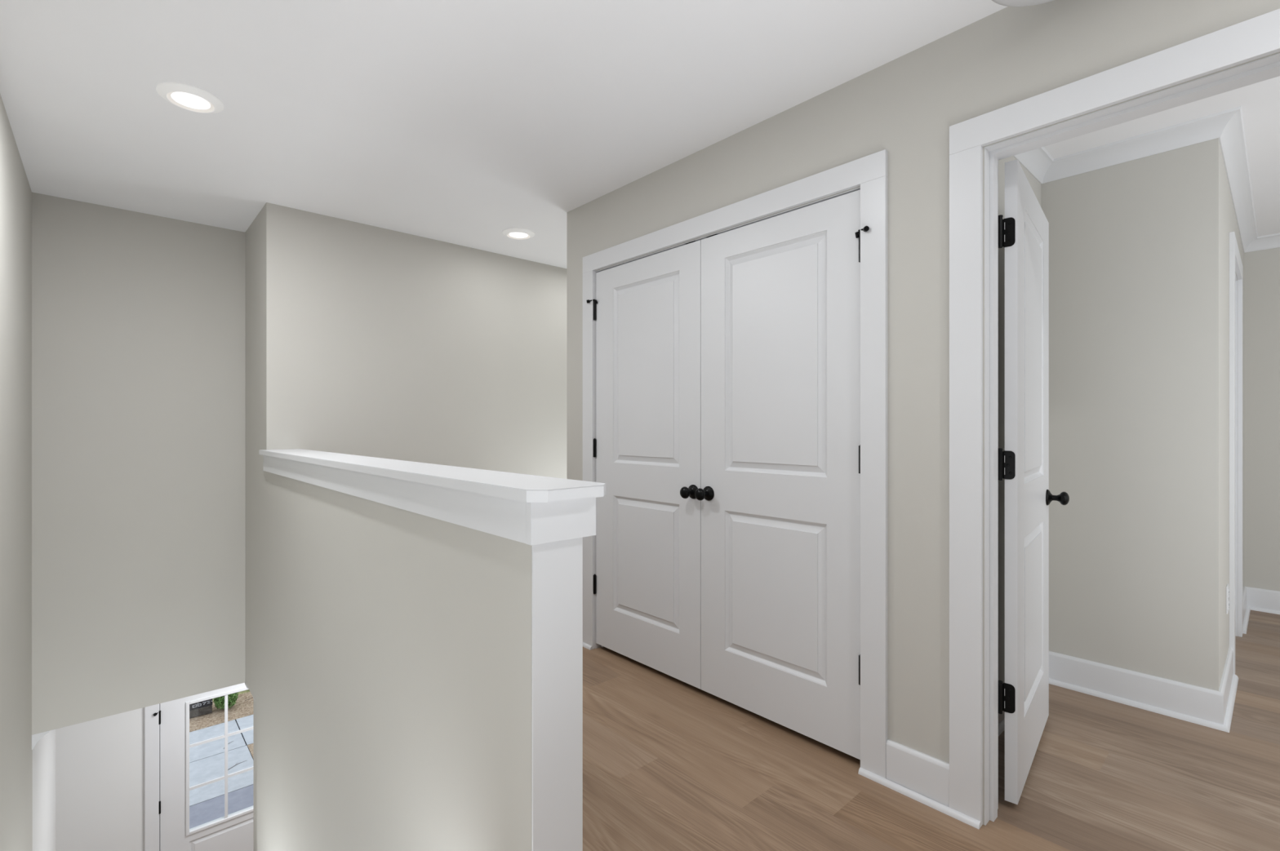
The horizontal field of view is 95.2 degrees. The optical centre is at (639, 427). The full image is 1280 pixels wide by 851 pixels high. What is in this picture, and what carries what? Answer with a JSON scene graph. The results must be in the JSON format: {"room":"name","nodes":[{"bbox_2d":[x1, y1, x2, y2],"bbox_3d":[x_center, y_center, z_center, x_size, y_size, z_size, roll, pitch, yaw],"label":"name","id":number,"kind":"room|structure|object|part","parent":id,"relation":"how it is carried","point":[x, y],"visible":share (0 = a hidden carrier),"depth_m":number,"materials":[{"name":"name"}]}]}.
{"room":"upstairs hallway landing","nodes":[
{"label":"upstairs hallway landing","id":0,"kind":"room"},
{"bbox_2d":[0,93,55,850],"bbox_3d":[-1.372,1.542,0.982,0.120,5.565,9.500,0,0,-42],"label":"wall","id":1,"kind":"structure","parent":0,"point":[15,193],"depth_m":2.59,"materials":[{"name":"beige paint"}]},
{"bbox_2d":[31,731,48,750],"bbox_3d":[-3.843,1.664,3.831,0.066,0.078,1.960,0,0,-42],"label":"trim","id":2,"kind":"structure","parent":1,"relation":"attached to","point":[35,738],"depth_m":3.10,"materials":[{"name":"white paint"}]},
{"bbox_2d":[55,707,144,850],"bbox_3d":[-3.254,2.925,5.788,3.813,2.800,0.140,0,0,-42],"label":"wall","id":3,"kind":"structure","parent":0,"point":[100,763],"depth_m":4.71,"materials":[{"name":"paint"}]},
{"bbox_2d":[144,704,158,850],"bbox_3d":[-3.718,3.240,5.258,1.122,2.170,0.018,0,0,-42],"label":"trim","id":4,"kind":"structure","parent":3,"relation":"attached to","point":[151,722],"depth_m":4.90,"materials":[{"name":"white paint"}]},
{"bbox_2d":[158,704,159,850],"bbox_3d":[-3.771,3.277,5.317,0.970,2.095,0.139,0,0,-42],"label":"trim","id":5,"kind":"structure","parent":3,"relation":"attached to","point":[158,704],"depth_m":4.95,"materials":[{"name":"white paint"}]},
{"bbox_2d":[153,683,253,850],"bbox_3d":[-3.743,3.281,5.251,0.969,2.047,0.088,0,0,-42],"label":"door","id":6,"kind":"structure","parent":3,"relation":"in","point":[233,832],"depth_m":5.07,"materials":[{"name":"white paint"}]},
{"bbox_3d":[-3.740,3.914,5.283,0.532,0.782,0.044,0,0,-42],"label":"panel","id":7,"kind":"part","parent":6,"relation":"part of","materials":[{"name":"white paint"}]},
{"bbox_2d":[31,192,244,735],"bbox_3d":[-2.861,0.193,3.478,1.043,2.865,0.115,0,0,-42],"label":"wall","id":8,"kind":"structure","parent":0,"point":[138,318],"depth_m":3.36,"materials":[{"name":"beige paint"}]},
{"bbox_2d":[244,202,531,850],"bbox_3d":[-1.320,1.542,2.509,0.128,5.565,3.393,0,0,-42],"label":"wall","id":9,"kind":"structure","parent":0,"point":[388,649],"depth_m":1.99,"materials":[{"name":"beige paint"}]},
{"bbox_2d":[258,448,605,850],"bbox_3d":[-1.070,0.664,2.235,0.202,1.081,2.793,0,0,-42],"label":"trim","id":10,"kind":"structure","parent":9,"relation":"attached to","point":[553,516],"depth_m":1.27,"materials":[{"name":"white paint"}]},
{"bbox_2d":[293,208,566,479],"bbox_3d":[-1.071,-0.018,4.202,2.522,2.445,0.115,0,0,-42],"label":"wall","id":11,"kind":"structure","parent":0,"point":[406,347],"depth_m":3.82,"materials":[{"name":"beige paint"}]},
{"bbox_2d":[0,0,1279,268],"bbox_3d":[1.499,-1.290,2.354,6.213,0.100,7.660,0,0,-42],"label":"ceiling","id":12,"kind":"structure","parent":0,"point":[462,122],"depth_m":2.19,"materials":[{"name":"white paint"}]},
{"bbox_2d":[155,81,224,113],"bbox_3d":[-1.690,-1.231,2.201,0.205,0.018,0.205,0,0,-42],"label":"recessed light","id":13,"kind":"object","parent":12,"relation":"in","point":[185,96],"visible":1,"depth_m":2.18,"materials":[{"name":"white plastic"}]},
{"bbox_2d":[502,227,534,239],"bbox_3d":[-0.776,-1.231,3.737,0.205,0.018,0.205,0,0,-42],"label":"recessed light","id":14,"kind":"object","parent":12,"relation":"in","point":[518,233],"visible":1,"depth_m":3.71,"materials":[{"name":"white plastic"}]},
{"bbox_2d":[991,0,1053,6],"bbox_3d":[1.038,-1.187,1.462,0.314,0.105,0.314,0,0,-42],"label":"light","id":15,"kind":"object","parent":12,"relation":"attached to","point":[1004,2],"visible":1,"depth_m":1.58,"materials":[{"name":"white paint"}]},
{"bbox_2d":[566,0,1279,825],"bbox_3d":[1.602,-0.018,1.243,0.118,2.445,5.879,0,0,-42],"label":"wall","id":16,"kind":"structure","parent":0,"point":[906,107],"depth_m":1.91,"materials":[{"name":"beige paint"}]},
{"bbox_2d":[582,642,592,650],"bbox_3d":[0.136,1.133,3.732,1.371,0.144,0.298,0,0,-42],"label":"baseboard","id":17,"kind":"structure","parent":16,"relation":"attached to","point":[584,645],"depth_m":3.18,"materials":[{"name":"white paint"}]},
{"bbox_2d":[586,240,701,689],"bbox_3d":[-0.013,0.165,2.903,0.108,2.019,0.799,0,0,-42],"label":"door","id":18,"kind":"structure","parent":16,"relation":"in","point":[647,310],"depth_m":2.87,"materials":[{"name":"white paint"}]},
{"bbox_3d":[0.211,0.293,2.622,0.062,0.054,0.054,0,0,-42],"label":"knob","id":19,"kind":"part","parent":18,"relation":"part of","materials":[{"name":"black metal"}]},
{"bbox_2d":[582,149,887,778],"bbox_3d":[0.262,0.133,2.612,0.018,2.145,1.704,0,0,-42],"label":"trim","id":20,"kind":"structure","parent":16,"relation":"attached to","point":[869,172],"depth_m":2.03,"materials":[{"name":"white paint"}]},
{"bbox_3d":[-0.281,0.177,3.208,0.018,2.055,0.090,0,0,-42],"label":"leg","id":21,"kind":"part","parent":20,"relation":"part of","materials":[{"name":"white paint"}]},
{"bbox_3d":[0.806,0.177,2.015,0.018,2.055,0.090,0,0,-42],"label":"leg","id":22,"kind":"part","parent":20,"relation":"part of","materials":[{"name":"white paint"}]},
{"bbox_2d":[694,189,869,759],"bbox_3d":[0.527,0.165,2.311,0.108,2.019,0.797,0,0,-42],"label":"door","id":23,"kind":"structure","parent":16,"relation":"in","point":[779,495],"depth_m":2.30,"materials":[{"name":"white paint"}]},
{"bbox_3d":[0.272,0.293,2.556,0.062,0.054,0.054,0,0,-42],"label":"knob","id":24,"kind":"part","parent":23,"relation":"part of","materials":[{"name":"black metal"}]},
{"bbox_2d":[857,739,980,829],"bbox_3d":[0.898,1.133,1.902,0.033,0.144,0.380,0,0,-42],"label":"baseboard","id":25,"kind":"structure","parent":16,"relation":"attached to","point":[924,779],"depth_m":1.90,"materials":[{"name":"white paint"}]},
{"bbox_3d":[0.892,1.196,1.896,0.015,0.017,0.380,0,0,-42],"label":"shoe molding","id":26,"kind":"part","parent":25,"relation":"part of","materials":[{"name":"white paint"}]},
{"bbox_2d":[949,8,1279,827],"bbox_3d":[1.296,0.133,1.478,0.018,2.145,0.961,0,0,-42],"label":"trim","id":27,"kind":"structure","parent":16,"relation":"attached to","point":[1258,37],"depth_m":1.77,"materials":[{"name":"white paint"}]},
{"bbox_3d":[1.002,0.177,1.800,0.018,2.055,0.090,0,0,-42],"label":"leg","id":28,"kind":"part","parent":27,"relation":"part of","materials":[{"name":"white paint"}]},
{"bbox_2d":[984,53,1279,826],"bbox_3d":[1.346,0.179,1.523,0.117,2.052,0.774,0,0,-42],"label":"trim","id":29,"kind":"structure","parent":16,"relation":"attached to","point":[1268,67],"depth_m":1.78,"materials":[{"name":"white paint"}]},
{"bbox_2d":[999,75,1279,159],"bbox_3d":[1.396,0.133,1.569,0.018,2.145,0.961,0,0,-42],"label":"trim","id":30,"kind":"structure","parent":16,"relation":"attached to","point":[1279,75],"depth_m":1.60,"materials":[{"name":"white paint"}]},
{"bbox_2d":[582,610,1279,850],"bbox_3d":[1.739,1.205,2.106,6.193,0.001,6.970,0,0,-42],"label":"floor","id":31,"kind":"structure","parent":0,"point":[670,764],"depth_m":1.99,"materials":[{"name":"brown wood"}]},
{"bbox_2d":[998,155,1040,683],"bbox_3d":[1.427,-0.018,2.427,1.220,2.445,0.115,0,0,-42],"label":"wall","id":32,"kind":"structure","parent":0,"point":[1034,184],"depth_m":2.41,"materials":[{"name":"beige paint"}]},
{"bbox_2d":[998,159,1069,804],"bbox_3d":[1.410,0.172,2.120,0.182,2.022,0.781,0,0,41],"label":"door","id":33,"kind":"structure","parent":32,"relation":"in","point":[1024,232],"depth_m":1.96,"materials":[{"name":"white paint"}]},
{"bbox_3d":[1.670,0.283,2.327,0.062,0.054,0.054,0,0,41],"label":"knob","id":34,"kind":"part","parent":33,"relation":"part of","materials":[{"name":"black metal"}]},
{"bbox_2d":[1040,137,1244,691],"bbox_3d":[2.932,-0.018,3.389,2.300,2.445,0.719,0,0,-42],"label":"wall","id":35,"kind":"structure","parent":0,"point":[1139,249],"depth_m":2.53,"materials":[{"name":"beige paint"}]},
{"bbox_2d":[998,647,1238,736],"bbox_3d":[1.946,1.133,2.392,1.900,0.144,0.636,0,0,-42],"label":"baseboard","id":36,"kind":"structure","parent":35,"relation":"attached to","point":[1211,708],"depth_m":2.51,"materials":[{"name":"white paint"}]},
{"bbox_3d":[1.924,1.195,2.487,1.972,0.020,0.559,0,0,-15],"label":"shoe molding","id":37,"kind":"part","parent":36,"relation":"part of","materials":[{"name":"white paint"}]},
{"bbox_2d":[1013,106,1279,253],"bbox_3d":[3.621,-1.201,1.727,3.520,0.078,3.875,0,0,-42],"label":"trim","id":38,"kind":"structure","parent":35,"relation":"attached to","point":[1228,126],"depth_m":2.59,"materials":[{"name":"white paint"}]},
{"bbox_2d":[1226,584,1229,613],"bbox_3d":[2.696,0.788,2.683,0.072,0.124,0.008,0,0,-42],"label":"wall outlet","id":39,"kind":"object","parent":35,"relation":"attached to","point":[1227,586],"visible":1,"depth_m":2.66,"materials":[{"name":"white paint"}]},
{"bbox_2d":[1229,231,1242,674],"bbox_3d":[3.180,0.133,3.117,0.900,2.145,0.018,0,0,-42],"label":"trim","id":40,"kind":"structure","parent":35,"relation":"attached to","point":[1235,261],"depth_m":2.82,"materials":[{"name":"white paint"}]},
{"bbox_3d":[2.881,0.177,2.844,0.090,2.055,0.018,0,0,-42],"label":"leg","id":41,"kind":"part","parent":40,"relation":"part of","materials":[{"name":"white paint"}]},
{"bbox_3d":[3.479,0.177,3.390,0.090,2.055,0.018,0,0,-42],"label":"leg","id":42,"kind":"part","parent":40,"relation":"part of","materials":[{"name":"white paint"}]},
{"bbox_2d":[1235,273,1237,636],"bbox_3d":[3.135,0.178,3.166,0.726,2.053,0.114,0,0,-42],"label":"trim","id":43,"kind":"structure","parent":35,"relation":"attached to","point":[1236,278],"depth_m":3.37,"materials":[{"name":"white paint"}]},
{"bbox_2d":[1244,247,1279,591],"bbox_3d":[5.131,-0.018,2.772,0.120,2.445,3.386,0,0,-42],"label":"wall","id":44,"kind":"structure","parent":0,"point":[1261,268],"depth_m":3.84,"materials":[{"name":"beige paint"}]},
{"bbox_2d":[1242,586,1279,634],"bbox_3d":[4.867,1.133,2.454,0.700,0.144,3.271,0,0,-42],"label":"baseboard","id":45,"kind":"structure","parent":44,"relation":"attached to","point":[1260,600],"depth_m":3.81,"materials":[{"name":"white paint"}]},
{"bbox_3d":[4.867,1.195,2.443,0.684,0.020,3.256,0,0,-42],"label":"shoe molding","id":46,"kind":"part","parent":45,"relation":"part of","materials":[{"name":"white paint"}]},
{"label":"outside","id":47,"kind":"structure","parent":0,"visible":0},
{"bbox_2d":[189,785,253,829],"bbox_3d":[-6.027,4.505,4.705,5.430,0.200,1.994,0,0,-42],"label":"floor","id":48,"kind":"structure","parent":47,"point":[202,813],"depth_m":6.79,"materials":[{"name":"concrete"}]},
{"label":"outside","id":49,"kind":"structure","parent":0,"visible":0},
{"bbox_2d":[189,715,253,763],"bbox_3d":[-6.090,4.505,8.167,10.000,0.200,0.964,0,0,-42],"label":"sidewalk","id":50,"kind":"structure","parent":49,"point":[204,751],"depth_m":8.26,"materials":[{"name":"concrete"}]},
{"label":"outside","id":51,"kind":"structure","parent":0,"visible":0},
{"bbox_2d":[189,720,253,807],"bbox_3d":[-5.141,4.530,7.126,10.000,0.250,4.380,0,0,-42],"label":"floor","id":52,"kind":"structure","parent":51,"point":[211,768],"depth_m":7.43,"materials":[{"name":"concrete"}]},
{"bbox_2d":[247,743,253,757],"bbox_3d":[-3.609,4.387,7.697,2.165,0.030,3.040,0,0,-42],"label":"strip","id":53,"kind":"object","parent":52,"relation":"on","point":[250,746],"visible":0.02,"depth_m":7.99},
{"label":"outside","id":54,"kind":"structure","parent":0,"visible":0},
{"bbox_2d":[212,689,249,702],"bbox_3d":[-9.821,4.397,13.746,16.000,0.012,10.450,0,0,-42],"label":"lawn","id":55,"kind":"structure","parent":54,"point":[247,691],"depth_m":9.70,"materials":[{"name":"green plant"}]},
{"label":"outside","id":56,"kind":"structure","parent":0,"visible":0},
{"bbox_2d":[189,692,253,732],"bbox_3d":[-6.726,4.397,8.864,8.000,0.014,0.936,0,0,-42],"label":"bed","id":57,"kind":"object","parent":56,"point":[242,708],"visible":0.07,"depth_m":8.95,"materials":[{"name":"beige gravel"}]},
{"bbox_2d":[189,705,212,719],"bbox_3d":[-7.029,4.330,8.748,0.995,0.118,0.280,0,0,-42],"label":"block","id":58,"kind":"object","parent":57,"relation":"on","point":[206,710],"visible":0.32,"depth_m":8.88,"materials":[{"name":"grey stone"}]},
{"bbox_2d":[189,699,212,711],"bbox_3d":[-6.975,4.207,8.693,1.000,0.128,0.113,0,0,-42],"label":"printed banner","id":59,"kind":"object","parent":58,"relation":"on","point":[207,703],"visible":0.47,"depth_m":8.89,"materials":[{"name":"black plastic"}]},
{"bbox_2d":[213,692,238,710],"bbox_3d":[-6.465,4.181,9.127,0.340,0.420,0.351,0,0,-42],"label":"shrub","id":60,"kind":"object","parent":57,"relation":"on","point":[232,698],"visible":0.34,"depth_m":9.04,"materials":[{"name":"green plant"}]}
]}

